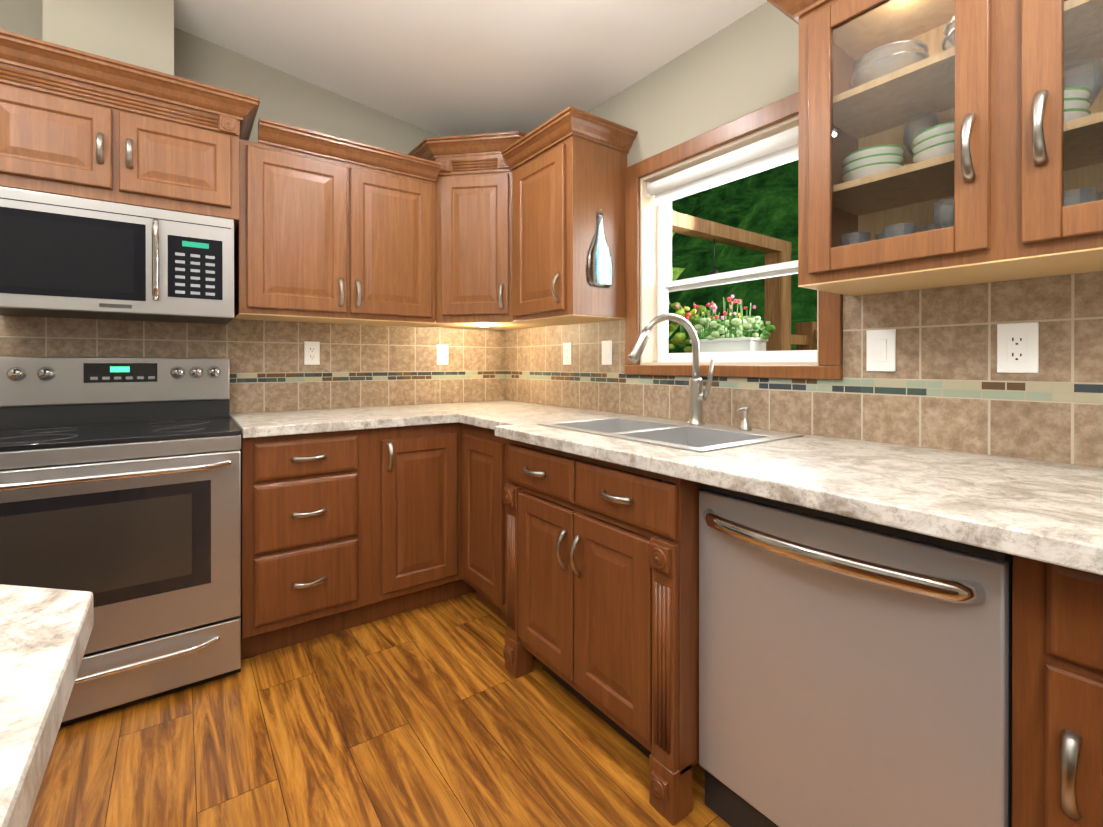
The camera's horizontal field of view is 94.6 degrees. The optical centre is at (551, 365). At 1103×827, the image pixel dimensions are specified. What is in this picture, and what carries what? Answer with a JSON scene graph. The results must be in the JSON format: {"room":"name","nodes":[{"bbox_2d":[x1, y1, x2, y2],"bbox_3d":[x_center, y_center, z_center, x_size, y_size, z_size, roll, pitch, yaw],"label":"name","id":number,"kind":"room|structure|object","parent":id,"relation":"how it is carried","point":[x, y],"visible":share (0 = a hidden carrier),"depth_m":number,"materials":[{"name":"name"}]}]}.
{"room":"kitchen","nodes":[
{"label":"kitchen","id":0,"kind":"room"},
{"bbox_2d":[0,0,504,428],"bbox_3d":[-2.201,-0.470,1.993,5.000,3.380,0.160,0,0,-36],"label":"wall","id":1,"kind":"structure","parent":0,"point":[287,99],"depth_m":2.50,"materials":[{"name":"beige paint"}]},
{"bbox_2d":[42,0,174,104],"bbox_3d":[-1.744,-1.338,2.039,0.375,0.526,0.300,0,0,-36],"label":"chase","id":2,"kind":"object","parent":1,"relation":"attached to","point":[140,33],"visible":0.4,"depth_m":1.93,"materials":[{"name":"beige paint"}]},
{"bbox_2d":[0,29,259,231],"bbox_3d":[-1.678,-0.834,1.979,0.902,0.482,0.472,0,0,-36],"label":"upper cabinet","id":3,"kind":"object","parent":1,"relation":"attached to","point":[64,135],"visible":0.98,"depth_m":1.84,"materials":[{"name":"brown wood"}]},
{"bbox_2d":[0,186,233,323],"bbox_3d":[-1.681,-0.390,1.985,0.730,0.398,0.457,0,0,-36],"label":"over-the-range microwave","id":4,"kind":"object","parent":3,"relation":"attached to","point":[62,256],"visible":1,"depth_m":1.84,"materials":[{"name":"silver metal"}]},
{"bbox_2d":[0,315,504,413],"bbox_3d":[-1.589,0.004,2.336,3.192,0.448,0.008,0,0,-36],"label":"backsplash","id":5,"kind":"structure","parent":1,"relation":"attached to","point":[359,366],"depth_m":2.58,"materials":[{"name":"tile"}]},
{"bbox_2d":[304,341,319,364],"bbox_3d":[-1.220,-0.062,2.595,0.072,0.118,0.007,0,0,-36],"label":"electrical outlet","id":6,"kind":"object","parent":5,"relation":"attached to","point":[311,353],"visible":1,"depth_m":2.59,"materials":[{"name":"white plastic"}]},
{"bbox_2d":[437,345,447,364],"bbox_3d":[-0.644,-0.063,3.015,0.072,0.118,0.007,0,0,-36],"label":"electrical outlet","id":7,"kind":"object","parent":5,"relation":"attached to","point":[442,354],"visible":1,"depth_m":3.01,"materials":[{"name":"white plastic"}]},
{"bbox_2d":[234,118,440,326],"bbox_3d":[-1.034,-0.625,2.498,0.876,0.814,0.394,0,0,-36],"label":"upper cabinet","id":8,"kind":"object","parent":1,"relation":"attached to","point":[320,239],"visible":0.88,"depth_m":2.34,"materials":[{"name":"brown wood"}]},
{"bbox_2d":[408,131,554,330],"bbox_3d":[-0.370,-0.689,2.807,0.675,0.958,0.675,0,0,-36],"label":"upper cabinet","id":9,"kind":"object","parent":1,"relation":"attached to","point":[473,236],"visible":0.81,"depth_m":2.63,"materials":[{"name":"brown wood"}]},
{"bbox_2d":[27,591,730,826],"bbox_3d":[-0.503,1.186,-0.330,5.000,0.080,6.000,0,0,-36],"label":"floor","id":10,"kind":"structure","parent":0,"point":[437,714],"depth_m":1.51,"materials":[{"name":"brown wood"}]},
{"bbox_2d":[0,357,240,726],"bbox_3d":[-1.602,0.554,1.867,0.751,1.171,0.694,0,0,-36],"label":"range","id":11,"kind":"object","parent":10,"relation":"on","point":[133,526],"visible":0.96,"depth_m":1.73,"materials":[{"name":"silver metal"}]},
{"bbox_2d":[240,429,375,659],"bbox_3d":[-1.142,0.704,2.278,0.467,0.868,0.628,0,0,-36],"label":"base cabinet","id":12,"kind":"object","parent":10,"relation":"on","point":[342,530],"depth_m":2.02,"materials":[{"name":"brown wood"}]},
{"bbox_2d":[229,404,456,437],"bbox_3d":[-0.984,0.248,2.378,0.840,0.039,0.649,0,0,-36],"label":"countertop","id":13,"kind":"structure","parent":12,"relation":"on","point":[262,424],"depth_m":2.20,"materials":[{"name":"stone"}]},
{"bbox_2d":[376,422,463,619],"bbox_3d":[-0.790,0.703,2.535,0.405,0.868,0.628,0,0,-36],"label":"base cabinet","id":14,"kind":"object","parent":10,"relation":"on","point":[419,467],"depth_m":2.30,"materials":[{"name":"brown wood"}]},
{"bbox_2d":[464,581,475,593],"bbox_3d":[-0.369,0.702,2.843,0.638,0.868,0.628,0,0,-36],"label":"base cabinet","id":15,"kind":"object","parent":10,"relation":"on","point":[467,588],"depth_m":2.54,"materials":[{"name":"brown wood"}]},
{"bbox_2d":[462,423,509,622],"bbox_3d":[-0.023,0.704,2.377,0.628,0.868,0.566,0,0,-36],"label":"base cabinet","id":16,"kind":"object","parent":10,"relation":"on","point":[484,506],"visible":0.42,"depth_m":2.22,"materials":[{"name":"brown wood"}]},
{"bbox_2d":[433,400,1102,574],"bbox_3d":[0.498,0.251,1.572,0.732,0.039,3.697,0,0,-36],"label":"countertop","id":17,"kind":"structure","parent":16,"relation":"on","point":[1047,512],"depth_m":1.05,"materials":[{"name":"stone"}]},
{"bbox_2d":[537,415,803,483],"bbox_3d":[0.383,0.315,1.812,0.530,0.181,0.770,0,0,-36],"label":"sink","id":18,"kind":"object","parent":17,"relation":"in","point":[684,435],"visible":0.33,"depth_m":1.81,"materials":[{"name":"silver metal"}]},
{"bbox_2d":[737,407,751,430],"bbox_3d":[0.662,0.184,1.756,0.067,0.078,0.042,0,0,-36],"label":"soap dispenser","id":19,"kind":"object","parent":18,"relation":"on","point":[745,424],"visible":1,"depth_m":1.75,"materials":[{"name":"silver metal"}]},
{"bbox_2d":[628,313,713,424],"bbox_3d":[0.441,0.015,1.864,0.321,0.416,0.157,0,0,-36],"label":"faucet","id":20,"kind":"object","parent":17,"relation":"on","point":[698,397],"visible":1,"depth_m":1.91,"materials":[{"name":"silver metal"}]},
{"bbox_2d":[503,440,703,825],"bbox_3d":[0.338,0.705,1.785,0.743,0.868,0.812,0,0,-36],"label":"base cabinet","id":21,"kind":"object","parent":10,"relation":"on","point":[603,590],"visible":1,"depth_m":1.44,"materials":[{"name":"brown wood"}]},
{"bbox_2d":[699,483,1011,826],"bbox_3d":[0.771,0.708,1.221,0.691,0.866,0.601,0,0,-36],"label":"dishwasher","id":22,"kind":"object","parent":10,"relation":"on","point":[853,672],"visible":0.81,"depth_m":1.01,"materials":[{"name":"silver metal"}]},
{"bbox_2d":[1011,555,1102,826],"bbox_3d":[1.292,0.709,0.544,0.663,0.868,1.098,0,0,-36],"label":"base cabinet","id":23,"kind":"object","parent":10,"relation":"on","point":[1057,695],"visible":0.96,"depth_m":0.77,"materials":[{"name":"brown wood"}]},
{"bbox_3d":[-0.583,0.712,-0.773,1.350,0.868,2.180,0,0,-36],"label":"kitchen island","id":24,"kind":"object","parent":10,"relation":"on","visible":0},
{"bbox_2d":[0,584,93,826],"bbox_3d":[-0.642,0.257,-0.625,1.630,0.039,2.690,0,0,-36],"label":"island countertop","id":25,"kind":"structure","parent":24,"relation":"on","point":[45,633],"depth_m":0.39,"materials":[{"name":"stone"}]},
{"bbox_2d":[174,0,766,136],"bbox_3d":[-0.503,-1.630,-0.337,5.000,0.720,6.000,0,0,-36],"label":"ceiling","id":26,"kind":"structure","parent":0,"point":[443,68],"depth_m":2.23,"materials":[{"name":"white paint"}]},
{"bbox_2d":[505,1,1102,467],"bbox_3d":[1.475,-0.467,0.985,0.168,3.380,5.800,0,0,-36],"label":"wall","id":27,"kind":"structure","parent":0,"point":[945,385],"depth_m":1.56,"materials":[{"name":"tile"}]},
{"bbox_2d":[563,343,571,364],"bbox_3d":[0.084,-0.062,2.743,0.007,0.118,0.072,0,0,-36],"label":"electrical outlet","id":28,"kind":"object","parent":27,"relation":"attached to","point":[567,353],"visible":1,"depth_m":2.73,"materials":[{"name":"white plastic"}]},
{"bbox_2d":[501,106,637,324],"bbox_3d":[0.071,-0.644,2.443,0.394,0.854,0.560,0,0,-36],"label":"upper cabinet","id":29,"kind":"object","parent":27,"relation":"attached to","point":[564,191],"visible":0.96,"depth_m":2.31,"materials":[{"name":"brown wood"}]},
{"bbox_2d":[587,209,612,287],"bbox_3d":[0.222,-0.525,2.277,0.156,0.349,0.018,0,0,-36],"label":"art","id":30,"kind":"object","parent":29,"relation":"hanging from","point":[599,268],"visible":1,"depth_m":2.27,"materials":[{"name":"silver metal"}]},
{"bbox_2d":[602,340,611,364],"bbox_3d":[0.269,-0.061,2.488,0.008,0.118,0.072,0,0,-36],"label":"light switch","id":31,"kind":"object","parent":27,"relation":"attached to","point":[606,352],"visible":1,"depth_m":2.48,"materials":[{"name":"white plastic"}]},
{"bbox_2d":[640,115,817,364],"bbox_3d":[0.685,-0.425,2.025,0.100,0.850,0.810,0,0,-36],"label":"liner","id":32,"kind":"object","parent":27,"relation":"in","point":[648,258],"visible":0.54,"depth_m":2.32,"materials":[{"name":"beige paint"}]},
{"bbox_2d":[647,126,798,205],"bbox_3d":[0.682,-0.783,2.021,0.058,0.107,0.784,0,0,-36],"label":"window blind","id":33,"kind":"object","parent":32,"relation":"attached to","point":[779,149],"visible":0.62,"depth_m":2.00,"materials":[{"name":"white fabric"}]},
{"bbox_2d":[625,92,842,379],"bbox_3d":[0.631,-0.438,1.992,0.024,0.965,0.960,0,0,-36],"label":"window casing","id":34,"kind":"structure","parent":27,"relation":"in","point":[830,337],"depth_m":1.96,"materials":[{"name":"brown wood"}]},
{"bbox_2d":[657,167,816,361],"bbox_3d":[0.748,-0.425,2.070,0.055,0.826,0.786,0,0,-36],"label":"window","id":35,"kind":"structure","parent":27,"relation":"in","point":[666,284],"depth_m":2.17,"materials":[{"name":"white plastic"}]},
{"bbox_2d":[866,329,895,371],"bbox_3d":[0.979,-0.044,1.515,0.008,0.124,0.078,0,0,-36],"label":"light switch","id":36,"kind":"object","parent":27,"relation":"attached to","point":[880,350],"visible":1,"depth_m":1.51,"materials":[{"name":"white plastic"}]},
{"bbox_2d":[787,0,1102,295],"bbox_3d":[1.070,-0.623,1.113,0.348,0.810,0.915,0,0,-36],"label":"upper cabinet","id":37,"kind":"object","parent":27,"relation":"attached to","point":[1014,165],"depth_m":1.16,"materials":[{"name":"brown wood"}]},
{"bbox_2d":[840,0,1102,245],"bbox_3d":[1.261,-0.523,0.901,0.249,0.575,1.391,0,0,-36],"label":"contents","id":38,"kind":"object","parent":37,"relation":"in","point":[921,143],"depth_m":1.28,"materials":[{"name":"white ceramic"}]},
{"bbox_2d":[997,322,1038,372],"bbox_3d":[1.160,-0.043,1.268,0.007,0.124,0.078,0,0,-36],"label":"electrical outlet","id":39,"kind":"object","parent":27,"relation":"attached to","point":[1017,347],"visible":1,"depth_m":1.26,"materials":[{"name":"white plastic"}]},
{"label":"outside","id":40,"kind":"structure","parent":0,"visible":0},
{"bbox_2d":[668,209,687,337],"bbox_3d":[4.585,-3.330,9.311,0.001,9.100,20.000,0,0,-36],"label":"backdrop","id":41,"kind":"structure","parent":40,"point":[677,272],"depth_m":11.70,"materials":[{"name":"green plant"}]},
{"bbox_3d":[3.421,1.189,5.999,8.800,0.119,18.000,0,0,-36],"label":"ground","id":42,"kind":"structure","parent":40,"visible":0},
{"bbox_2d":[668,160,816,352],"bbox_3d":[2.436,-3.153,8.610,3.900,8.549,6.400,0,0,-36],"label":"trees","id":43,"kind":"object","parent":42,"relation":"on","point":[745,200],"depth_m":6.34,"materials":[{"name":"green plant"}]},
{"bbox_2d":[672,211,816,350],"bbox_3d":[1.413,0.188,2.551,1.565,1.900,4.000,0,0,-36],"label":"wooden pergola","id":44,"kind":"object","parent":42,"relation":"on","point":[777,250],"depth_m":3.10,"materials":[{"name":"brown wood"}]},
{"bbox_2d":[668,295,775,352],"bbox_3d":[0.800,-0.196,2.623,0.315,0.330,0.731,0,0,-36],"label":"planter","id":45,"kind":"object","parent":44,"relation":"on","point":[738,343],"depth_m":2.44,"materials":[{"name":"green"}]}
]}

